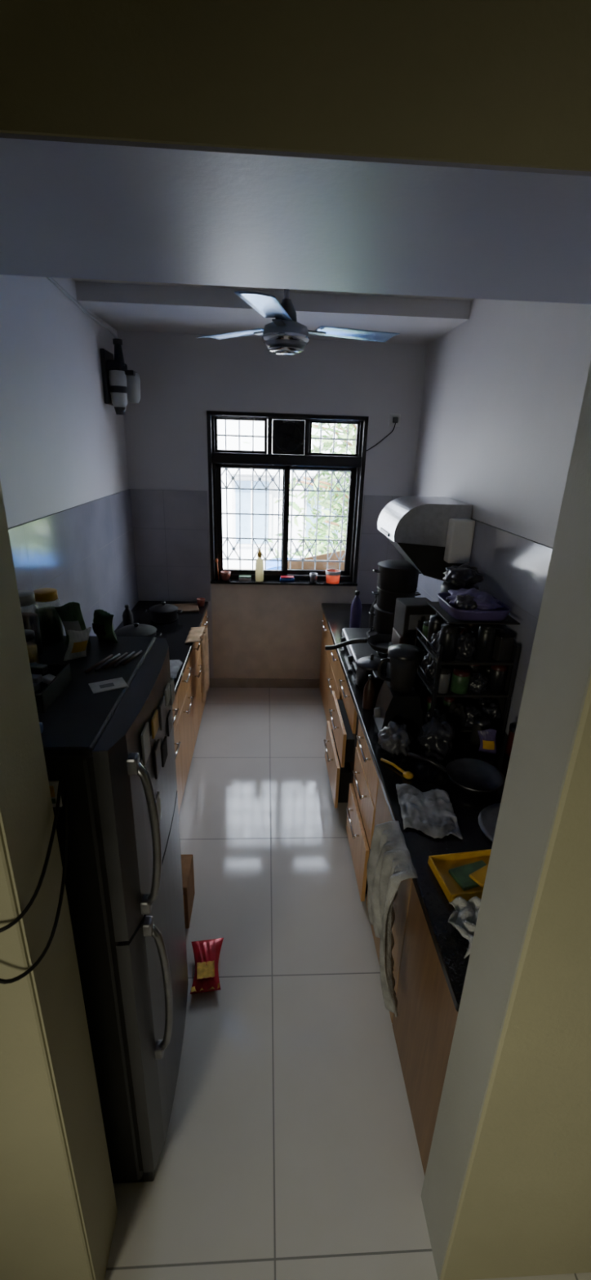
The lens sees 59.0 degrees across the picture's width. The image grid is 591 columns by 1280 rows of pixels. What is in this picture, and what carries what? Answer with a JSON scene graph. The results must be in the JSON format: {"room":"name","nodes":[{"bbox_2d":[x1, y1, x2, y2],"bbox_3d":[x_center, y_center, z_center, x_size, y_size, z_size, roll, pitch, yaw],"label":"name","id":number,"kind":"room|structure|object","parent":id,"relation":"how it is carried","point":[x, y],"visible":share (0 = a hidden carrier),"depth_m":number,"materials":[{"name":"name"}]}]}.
{"room":"kitchen","nodes":[
{"label":"kitchen","id":0,"kind":"room"},
{"bbox_2d":[0,275,138,635],"bbox_3d":[-1.307,-0.357,2.624,0.210,2.850,3.610,1,21,-3],"label":"wall","id":1,"kind":"structure","parent":0,"point":[66,493],"depth_m":2.70,"materials":[{"name":"paint"}]},
{"bbox_2d":[45,276,118,338],"bbox_3d":[-1.119,-1.557,2.134,0.091,0.165,2.598,1,21,-3],"label":"conduit","id":2,"kind":"object","parent":1,"relation":"attached to","point":[58,286],"depth_m":2.88,"materials":[{"name":"white plastic"}]},
{"bbox_2d":[99,338,140,414],"bbox_3d":[-1.140,-1.728,3.449,0.208,0.450,0.220,1,21,-3],"label":"water filter","id":3,"kind":"object","parent":1,"relation":"attached to","point":[121,384],"visible":1,"depth_m":3.39,"materials":[{"name":"black plastic"}]},
{"bbox_2d":[116,330,427,678],"bbox_3d":[-0.196,-0.971,4.363,2.220,2.850,0.380,1,21,-3],"label":"wall","id":4,"kind":"structure","parent":0,"point":[255,631],"depth_m":4.00,"materials":[{"name":"paint"}]},
{"bbox_2d":[208,677,319,688],"bbox_3d":[-0.278,0.385,4.670,1.000,0.090,0.012,1,21,-3],"label":"baseboard","id":5,"kind":"structure","parent":4,"relation":"attached to","point":[214,682],"depth_m":4.66,"materials":[{"name":"tile"}]},
{"bbox_2d":[210,578,357,586],"bbox_3d":[-0.097,-0.509,4.435,1.215,0.020,0.260,1,21,-3],"label":"window sill","id":6,"kind":"structure","parent":4,"relation":"attached to","point":[232,581],"depth_m":4.33,"materials":[{"name":"black stone"}]},
{"bbox_2d":[215,558,219,579],"bbox_3d":[-0.643,-0.583,4.304,0.032,0.177,0.013,6,21,12],"label":"wooden spoon","id":7,"kind":"object","parent":6,"relation":"on","point":[216,559],"visible":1,"depth_m":4.29,"materials":[{"name":"brown wood"}]},
{"bbox_2d":[220,570,230,580],"bbox_3d":[-0.579,-0.530,4.321,0.084,0.070,0.084,1,21,-3],"label":"bowl","id":8,"kind":"object","parent":6,"relation":"on","point":[225,575],"visible":1,"depth_m":4.29,"materials":[{"name":"brown ceramic"}]},
{"bbox_2d":[239,574,251,581],"bbox_3d":[-0.419,-0.513,4.336,0.100,0.038,0.060,1,21,-3],"label":"sponge","id":9,"kind":"object","parent":6,"relation":"on","point":[242,578],"visible":1,"depth_m":4.31,"materials":[{"name":"green"}]},
{"bbox_2d":[255,549,263,581],"bbox_3d":[-0.296,-0.616,4.304,0.068,0.260,0.068,1,21,-3],"label":"liquid bottle","id":10,"kind":"object","parent":6,"relation":"on","point":[259,562],"visible":1,"depth_m":4.29,"materials":[{"name":"beige plastic"}]},
{"bbox_2d":[280,575,294,582],"bbox_3d":[-0.070,-0.510,4.356,0.120,0.040,0.060,1,21,-3],"label":"case","id":11,"kind":"object","parent":6,"relation":"on","point":[283,578],"visible":1,"depth_m":4.33,"materials":[{"name":"blue plastic"}]},
{"bbox_2d":[309,572,317,582],"bbox_3d":[0.150,-0.520,4.359,0.066,0.070,0.066,1,21,-3],"label":"steel tumbler","id":12,"kind":"object","parent":6,"relation":"on","point":[313,575],"visible":1,"depth_m":4.34,"materials":[{"name":"silver metal"}]},
{"bbox_2d":[325,568,341,584],"bbox_3d":[0.311,-0.527,4.346,0.127,0.102,0.127,1,21,-3],"label":"plastic cup","id":13,"kind":"object","parent":6,"relation":"on","point":[332,575],"visible":1,"depth_m":4.31,"materials":[{"name":"orange plastic"}]},
{"bbox_2d":[206,410,368,582],"bbox_3d":[-0.077,-1.122,4.213,1.215,1.285,0.183,1,21,-3],"label":"window","id":14,"kind":"structure","parent":4,"relation":"in","point":[218,460],"depth_m":4.17,"materials":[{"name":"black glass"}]},
{"bbox_2d":[271,419,305,454],"bbox_3d":[-0.054,-1.559,4.021,0.246,0.247,0.060,1,21,-3],"label":"exhaust fan","id":15,"kind":"object","parent":14,"relation":"attached to","point":[288,436],"visible":1,"depth_m":4.00,"materials":[{"name":"black plastic"}]},
{"bbox_2d":[287,550,345,569],"bbox_3d":[0.181,-0.645,4.589,0.566,0.303,0.035,1,21,-3],"label":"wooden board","id":16,"kind":"object","parent":4,"relation":"on","point":[294,565],"visible":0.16,"depth_m":4.57,"materials":[{"name":"wood"}]},
{"bbox_2d":[364,422,395,451],"bbox_3d":[0.647,-1.547,3.982,0.217,0.213,0.027,3,21,4],"label":"cable","id":17,"kind":"object","parent":4,"relation":"attached to","point":[395,422],"visible":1,"depth_m":3.99,"materials":[{"name":"black plastic"}]},
{"bbox_2d":[389,413,400,426],"bbox_3d":[0.753,-1.660,3.945,0.080,0.090,0.035,1,21,-3],"label":"wall socket","id":18,"kind":"object","parent":4,"relation":"attached to","point":[393,418],"visible":1,"depth_m":3.94,"materials":[{"name":"white plastic"}]},
{"bbox_2d":[71,278,474,301],"bbox_3d":[-0.021,-1.144,0.558,4.400,0.150,7.050,1,21,-3],"label":"ceiling","id":19,"kind":"structure","parent":0,"point":[73,279],"depth_m":2.90,"materials":[{"name":"paint"}]},
{"bbox_2d":[75,281,471,344],"bbox_3d":[-0.123,-2.056,3.328,2.220,0.090,0.820,1,21,-3],"label":"beam","id":20,"kind":"structure","parent":19,"relation":"attached to","point":[123,307],"depth_m":3.01,"materials":[{"name":"paint"}]},
{"bbox_2d":[196,288,399,355],"bbox_3d":[0.013,-1.482,2.271,0.979,0.415,0.970,1,21,-3],"label":"ceiling fan","id":21,"kind":"object","parent":19,"relation":"hanging from","point":[283,336],"depth_m":2.31,"materials":[{"name":"silver metal"}]},
{"bbox_2d":[0,0,590,1279],"bbox_3d":[-0.058,0.320,0.925,4.400,2.850,0.170,1,21,-3],"label":"wall","id":22,"kind":"structure","parent":0,"point":[498,82],"depth_m":0.53,"materials":[{"name":"paint"}]},
{"bbox_2d":[0,775,66,983],"bbox_3d":[-0.606,0.444,0.863,0.472,0.257,0.191,-10,24,-29],"label":"cable","id":23,"kind":"object","parent":22,"relation":"attached to","point":[24,911],"visible":1,"depth_m":0.95,"materials":[{"name":"black plastic"}]},
{"bbox_2d":[0,133,590,304],"bbox_3d":[0.019,-0.829,0.681,2.220,0.524,0.505,1,21,-3],"label":"beam","id":24,"kind":"structure","parent":22,"relation":"attached to","point":[71,207],"depth_m":0.69,"materials":[{"name":"white paint"}]},
{"bbox_2d":[0,361,590,1279],"bbox_3d":[-0.028,0.563,1.020,0.881,2.330,0.165,1,21,-3],"label":"jamb","id":25,"kind":"object","parent":22,"relation":"attached to","point":[558,677],"depth_m":0.96,"materials":[{"name":"beige paint"}]},
{"bbox_2d":[104,687,590,1279],"bbox_3d":[-0.112,1.641,1.600,4.400,0.100,7.050,1,21,-3],"label":"floor","id":26,"kind":"structure","parent":0,"point":[291,1151],"depth_m":1.86,"materials":[{"name":"tile"}]},
{"bbox_2d":[37,635,188,1183],"bbox_3d":[-0.714,0.794,1.538,0.772,1.493,0.630,1,21,-3],"label":"refrigerator","id":27,"kind":"object","parent":26,"relation":"on","point":[124,884],"visible":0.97,"depth_m":1.24,"materials":[{"name":"metal"}]},
{"bbox_2d":[17,590,42,654],"bbox_3d":[-0.728,-0.043,1.399,0.080,0.170,0.080,1,21,-3],"label":"glass jar","id":28,"kind":"object","parent":27,"relation":"on","point":[30,620],"visible":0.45,"depth_m":1.38,"materials":[{"name":"black glass"}]},
{"bbox_2d":[24,629,39,662],"bbox_3d":[-0.678,0.029,1.311,0.060,0.100,0.060,1,21,-3],"label":"glass jar","id":29,"kind":"object","parent":27,"relation":"on","point":[29,634],"visible":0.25,"depth_m":1.30,"materials":[{"name":"brown glass"}]},
{"bbox_2d":[39,722,43,733],"bbox_3d":[-0.553,0.175,1.029,0.100,0.032,0.032,-1,21,-7],"label":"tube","id":30,"kind":"object","parent":27,"relation":"on","point":[41,724],"visible":0.15,"depth_m":1.03,"materials":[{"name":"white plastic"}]},
{"bbox_2d":[32,587,63,643],"bbox_3d":[-0.708,-0.069,1.497,0.070,0.150,0.070,1,21,-3],"label":"glass jar","id":31,"kind":"object","parent":27,"relation":"on","point":[50,622],"visible":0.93,"depth_m":1.48,"materials":[{"name":"black glass"}]},
{"bbox_2d":[29,662,71,713],"bbox_3d":[-0.636,0.094,1.183,0.190,0.071,0.170,1,21,-3],"label":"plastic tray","id":32,"kind":"object","parent":27,"relation":"on","point":[49,680],"visible":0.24,"depth_m":1.19,"materials":[{"name":"plastic"}]},
{"bbox_2d":[48,780,62,807],"bbox_3d":[-0.514,0.304,1.028,0.100,0.060,0.006,1,21,-3],"label":"sticker","id":33,"kind":"object","parent":27,"relation":"attached to","point":[53,784],"visible":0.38,"depth_m":1.02,"materials":[{"name":"paper"}]},
{"bbox_2d":[53,601,90,644],"bbox_3d":[-0.632,-0.046,1.477,0.086,0.127,0.048,1,21,-3],"label":"snack packet","id":34,"kind":"object","parent":27,"relation":"on","point":[70,615],"visible":0.67,"depth_m":1.46,"materials":[{"name":"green plastic"}]},
{"bbox_2d":[63,626,90,661],"bbox_3d":[-0.582,0.009,1.393,0.079,0.085,0.037,-16,27,-39],"label":"snack packet","id":35,"kind":"object","parent":27,"relation":"on","point":[77,648],"visible":1,"depth_m":1.38,"materials":[{"name":"plastic"}]},
{"bbox_2d":[92,608,117,642],"bbox_3d":[-0.551,-0.042,1.518,0.071,0.095,0.054,1,21,-3],"label":"snack packet","id":36,"kind":"object","parent":27,"relation":"on","point":[102,624],"visible":1,"depth_m":1.50,"materials":[{"name":"green plastic"}]},
{"bbox_2d":[88,677,128,693],"bbox_3d":[-0.451,0.108,1.257,0.080,0.003,0.056,-11,24,-30],"label":"paper card","id":37,"kind":"object","parent":27,"relation":"on","point":[116,683],"visible":1,"depth_m":1.25,"materials":[{"name":"grey paper"}]},
{"bbox_2d":[84,650,142,673],"bbox_3d":[-0.478,0.056,1.386,0.070,0.008,0.168,7,21,13],"label":"cutlery","id":38,"kind":"object","parent":27,"relation":"on","point":[132,653],"visible":1,"depth_m":1.38,"materials":[{"name":"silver metal"}]},
{"bbox_2d":[140,677,174,822],"bbox_3d":[-0.355,0.280,1.404,0.013,0.310,0.425,0,21,-4],"label":"fridge magnets","id":39,"kind":"object","parent":27,"relation":"attached to","point":[160,753],"visible":0.94,"depth_m":1.33,"materials":[{"name":"grey plastic"}]},
{"bbox_2d":[181,854,195,928],"bbox_3d":[-0.551,1.149,2.391,0.145,0.239,0.201,1,21,-3],"label":"cardboard box","id":40,"kind":"object","parent":26,"relation":"on","point":[187,860],"visible":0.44,"depth_m":2.35,"materials":[{"name":"brown cardboard"}]},
{"bbox_2d":[172,608,209,812],"bbox_3d":[-0.949,0.531,3.260,0.595,0.765,2.658,1,21,-3],"label":"base cabinet","id":41,"kind":"object","parent":26,"relation":"on","point":[188,708],"visible":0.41,"depth_m":3.32,"materials":[{"name":"laminate"}]},
{"bbox_2d":[114,600,208,696],"bbox_3d":[-0.947,0.160,3.109,0.573,0.035,2.678,1,21,-3],"label":"countertop","id":42,"kind":"structure","parent":41,"relation":"on","point":[176,632],"depth_m":3.75,"materials":[{"name":"black stone"}]},
{"bbox_2d":[122,604,133,626],"bbox_3d":[-1.163,-0.155,3.622,0.070,0.180,0.070,1,21,-3],"label":"sauce bottle","id":43,"kind":"object","parent":42,"relation":"on","point":[127,616],"visible":0.78,"depth_m":3.60,"materials":[{"name":"black glass"}]},
{"bbox_2d":[115,622,161,638],"bbox_3d":[-1.018,-0.036,3.354,0.250,0.154,0.250,19,27,38],"label":"vessel","id":44,"kind":"object","parent":42,"relation":"on","point":[136,629],"visible":0.58,"depth_m":3.31,"materials":[{"name":"grey metal"}]},
{"bbox_2d":[145,601,182,622],"bbox_3d":[-0.977,-0.219,3.876,0.232,0.134,0.210,-17,28,-41],"label":"vessel","id":45,"kind":"object","parent":42,"relation":"on","point":[163,612],"visible":1,"depth_m":3.81,"materials":[{"name":"black metal"}]},
{"bbox_2d":[169,659,182,679],"bbox_3d":[-0.750,0.173,3.019,0.160,0.015,0.270,1,21,-3],"label":"folded newspaper","id":46,"kind":"object","parent":42,"relation":"on","point":[175,664],"visible":0.32,"depth_m":3.05,"materials":[{"name":"white paper"}]},
{"bbox_2d":[172,603,199,613],"bbox_3d":[-0.911,-0.252,4.135,0.280,0.018,0.200,-4,21,-14],"label":"chopping board","id":47,"kind":"object","parent":42,"relation":"on","point":[186,607],"visible":0.51,"depth_m":4.13,"materials":[{"name":"brown wood"}]},
{"bbox_2d":[184,626,209,702],"bbox_3d":[-0.679,0.166,3.650,0.126,0.470,0.333,1,21,-3],"label":"dish towel","id":48,"kind":"object","parent":42,"relation":"hanging from","point":[196,634],"visible":1,"depth_m":3.58,"materials":[{"name":"beige fabric"}]},
{"bbox_2d":[196,597,204,606],"bbox_3d":[-0.766,-0.305,4.229,0.070,0.060,0.070,1,21,-3],"label":"clay cup","id":49,"kind":"object","parent":42,"relation":"on","point":[201,601],"visible":0.98,"depth_m":4.21,"materials":[{"name":"brown ceramic"}]},
{"bbox_2d":[190,937,223,994],"bbox_3d":[-0.362,1.342,2.154,0.138,0.054,0.222,-2,21,-9],"label":"packet","id":50,"kind":"object","parent":26,"relation":"on","point":[206,952],"visible":1,"depth_m":2.13,"materials":[{"name":"red plastic"}]},
{"bbox_2d":[319,613,457,1176],"bbox_3d":[0.584,0.675,3.007,0.764,0.765,3.388,1,21,-3],"label":"kitchen cabinet","id":51,"kind":"object","parent":26,"relation":"on","point":[424,1027],"visible":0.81,"depth_m":1.82,"materials":[{"name":"brown wood"}]},
{"bbox_2d":[321,603,510,1011],"bbox_3d":[0.641,0.301,2.870,0.673,0.035,3.388,1,21,-3],"label":"countertop","id":52,"kind":"structure","parent":51,"relation":"on","point":[451,948],"depth_m":2.00,"materials":[{"name":"black stone"}]},
{"bbox_2d":[349,590,361,627],"bbox_3d":[0.441,-0.219,3.793,0.080,0.280,0.080,1,21,-3],"label":"water bottle","id":53,"kind":"object","parent":52,"relation":"on","point":[356,606],"visible":0.86,"depth_m":3.77,"materials":[{"name":"purple plastic"}]},
{"bbox_2d":[340,626,387,672],"bbox_3d":[0.588,0.047,3.323,0.555,0.120,0.640,1,21,-3],"label":"gas stove","id":54,"kind":"object","parent":52,"relation":"on","point":[356,651],"visible":0.16,"depth_m":3.28,"materials":[{"name":"metal"}]},
{"bbox_2d":[324,634,391,653],"bbox_3d":[0.435,0.042,3.142,0.503,0.092,0.260,1,21,-3],"label":"frying pan","id":55,"kind":"object","parent":54,"relation":"on","point":[378,642],"visible":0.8,"depth_m":3.17,"materials":[{"name":"black metal"}]},
{"bbox_2d":[368,559,422,634],"bbox_3d":[0.647,-0.277,3.365,0.275,0.458,0.275,18,26,36],"label":"stock pot","id":56,"kind":"object","parent":54,"relation":"on","point":[397,578],"visible":0.74,"depth_m":3.26,"materials":[{"name":"black metal"}]},
{"bbox_2d":[362,674,374,710],"bbox_3d":[0.373,0.262,2.643,0.056,0.180,0.056,1,21,-3],"label":"sauce bottle","id":57,"kind":"object","parent":52,"relation":"on","point":[369,688],"visible":1,"depth_m":2.63,"materials":[{"name":"brown glass"}]},
{"bbox_2d":[355,653,386,690],"bbox_3d":[0.421,0.182,2.854,0.172,0.185,0.266,1,21,-3],"label":"pressure cooker","id":58,"kind":"object","parent":52,"relation":"on","point":[366,665],"visible":0.82,"depth_m":2.85,"materials":[{"name":"metal"}]},
{"bbox_2d":[368,592,377,627],"bbox_3d":[0.568,-0.182,3.675,0.090,0.300,0.090,1,21,-3],"label":"oil bottle","id":59,"kind":"object","parent":52,"relation":"on","point":[372,609],"visible":0.23,"depth_m":3.65,"materials":[{"name":"black plastic"}]},
{"bbox_2d":[366,821,417,1017],"bbox_3d":[0.314,0.923,1.769,0.107,0.473,0.387,1,21,-3],"label":"hand towel","id":60,"kind":"object","parent":52,"relation":"hanging from","point":[389,863],"visible":1,"depth_m":1.71,"materials":[{"name":"beige fabric"}]},
{"bbox_2d":[377,720,413,756],"bbox_3d":[0.444,0.424,2.299,0.156,0.122,0.163,1,21,-3],"label":"plastic bag","id":61,"kind":"object","parent":52,"relation":"on","point":[394,738],"visible":0.98,"depth_m":2.26,"materials":[{"name":"plastic"}]},
{"bbox_2d":[380,757,413,778],"bbox_3d":[0.418,0.527,2.160,0.043,0.022,0.170,-13,25,-35],"label":"ladle","id":62,"kind":"object","parent":52,"relation":"on","point":[407,775],"visible":1,"depth_m":2.13,"materials":[{"name":"yellow plastic"}]},
{"bbox_2d":[373,644,422,735],"bbox_3d":[0.485,0.221,2.442,0.220,0.405,0.180,1,21,-3],"label":"grinder","id":63,"kind":"object","parent":52,"relation":"on","point":[397,700],"visible":1,"depth_m":2.38,"materials":[{"name":"black plastic"}]},
{"bbox_2d":[386,597,436,688],"bbox_3d":[0.622,0.032,2.822,0.193,0.501,0.190,1,21,-3],"label":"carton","id":64,"kind":"object","parent":52,"relation":"on","point":[408,611],"visible":0.45,"depth_m":2.71,"materials":[{"name":"grey cardboard"}]},
{"bbox_2d":[395,783,462,839],"bbox_3d":[0.482,0.619,1.918,0.196,0.019,0.296,3,21,3],"label":"newspaper","id":65,"kind":"object","parent":52,"relation":"on","point":[431,812],"visible":1,"depth_m":1.90,"materials":[{"name":"grey paper"}]},
{"bbox_2d":[417,716,455,759],"bbox_3d":[0.619,0.411,2.289,0.160,0.164,0.165,14,24,30],"label":"plastic bag","id":66,"kind":"object","parent":52,"relation":"on","point":[437,736],"visible":1,"depth_m":2.24,"materials":[{"name":"plastic"}]},
{"bbox_2d":[406,751,504,794],"bbox_3d":[0.641,0.541,2.087,0.368,0.064,0.223,3,21,2],"label":"frying pan","id":67,"kind":"object","parent":52,"relation":"on","point":[476,776],"visible":1,"depth_m":2.12,"materials":[{"name":"metal"}]},
{"bbox_2d":[436,581,479,614],"bbox_3d":[0.847,-0.010,2.813,0.200,0.600,0.200,1,21,-3],"label":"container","id":68,"kind":"object","parent":52,"relation":"on","point":[445,587],"visible":0.14,"depth_m":2.67,"materials":[{"name":"black plastic"}]},
{"bbox_2d":[443,563,484,587],"bbox_3d":[0.861,-0.342,2.692,0.200,0.102,0.197,1,21,-3],"label":"plastic bag","id":69,"kind":"object","parent":68,"relation":"on","point":[463,575],"visible":1,"depth_m":2.63,"materials":[{"name":"plastic"}]},
{"bbox_2d":[427,848,491,902],"bbox_3d":[0.558,0.729,1.626,0.240,0.030,0.160,-2,21,-10],"label":"tray","id":70,"kind":"object","parent":52,"relation":"on","point":[463,874],"visible":0.55,"depth_m":1.63,"materials":[{"name":"plastic"}]},
{"bbox_2d":[448,896,480,958],"bbox_3d":[0.499,0.785,1.435,0.161,0.043,0.164,1,21,-3],"label":"napkin","id":71,"kind":"object","parent":52,"relation":"on","point":[464,916],"depth_m":1.45,"materials":[{"name":"white fabric"}]},
{"bbox_2d":[413,614,520,736],"bbox_3d":[0.790,0.133,2.509,0.365,0.541,0.363,1,21,-3],"label":"storage shelf","id":72,"kind":"object","parent":52,"relation":"on","point":[466,671],"depth_m":2.38,"materials":[{"name":"black metal"}]},
{"bbox_2d":[426,587,519,624],"bbox_3d":[0.813,-0.176,2.396,0.320,0.113,0.320,1,21,-3],"label":"storage basket","id":73,"kind":"object","parent":72,"relation":"on","point":[473,606],"visible":1,"depth_m":2.30,"materials":[{"name":"purple plastic"}]},
{"bbox_2d":[470,715,490,746],"bbox_3d":[0.838,0.410,2.372,0.073,0.121,0.073,1,21,-3],"label":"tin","id":74,"kind":"object","parent":52,"relation":"on","point":[481,722],"visible":0.87,"depth_m":2.35,"materials":[{"name":"metal"}]},
{"bbox_2d":[477,728,497,755],"bbox_3d":[0.834,0.443,2.274,0.094,0.127,0.040,1,21,-3],"label":"packet","id":75,"kind":"object","parent":52,"relation":"on","point":[487,737],"visible":1,"depth_m":2.26,"materials":[{"name":"purple plastic"}]},
{"bbox_2d":[478,803,500,842],"bbox_3d":[0.787,0.666,1.834,0.280,0.015,0.280,1,21,-3],"label":"steel plate","id":76,"kind":"object","parent":52,"relation":"on","point":[488,816],"visible":0.2,"depth_m":1.88,"materials":[{"name":"silver metal"}]},
{"bbox_2d":[504,722,517,756],"bbox_3d":[0.963,0.437,2.282,0.073,0.141,0.073,1,21,-3],"label":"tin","id":77,"kind":"object","parent":52,"relation":"on","point":[513,726],"visible":0.29,"depth_m":2.27,"materials":[{"name":"metal"}]},
{"bbox_2d":[412,298,590,735],"bbox_3d":[1.098,-0.331,2.765,0.210,2.850,3.610,1,21,-3],"label":"wall","id":78,"kind":"structure","parent":0,"point":[504,388],"depth_m":2.49,"materials":[{"name":"paint"}]},
{"bbox_2d":[377,496,475,581],"bbox_3d":[0.754,-0.604,3.157,0.434,0.465,0.550,1,21,-3],"label":"range hood","id":79,"kind":"object","parent":78,"relation":"attached to","point":[434,534],"visible":1,"depth_m":2.95,"materials":[{"name":"metal"}]},
{"label":"outside","id":80,"kind":"structure","parent":0,"visible":0},
{"bbox_3d":[-1.040,-1.306,17.959,30.000,0.100,25.400,1,21,-3],"label":"ground","id":81,"kind":"structure","parent":80,"visible":0},
{"bbox_2d":[266,558,300,569],"bbox_3d":[0.404,0.883,6.597,1.604,3.850,0.932,1,21,-3],"label":"tarpaulin","id":82,"kind":"object","parent":81,"relation":"on","point":[270,565],"visible":0.05,"depth_m":6.07,"materials":[{"name":"plastic"}]},
{"bbox_2d":[217,419,356,569],"bbox_3d":[-2.792,-2.000,10.381,7.600,6.400,2.900,1,21,-3],"label":"sky","id":83,"kind":"structure","parent":81,"relation":"on","point":[232,426],"depth_m":9.18,"materials":[{"name":"paint"}]},
{"bbox_2d":[242,422,356,558],"bbox_3d":[0.999,-1.005,8.214,3.214,6.292,2.760,-18,28,-42],"label":"tree","id":84,"kind":"object","parent":81,"relation":"on","point":[338,507],"visible":0.13,"depth_m":7.55,"materials":[{"name":"green plant"}]}
]}

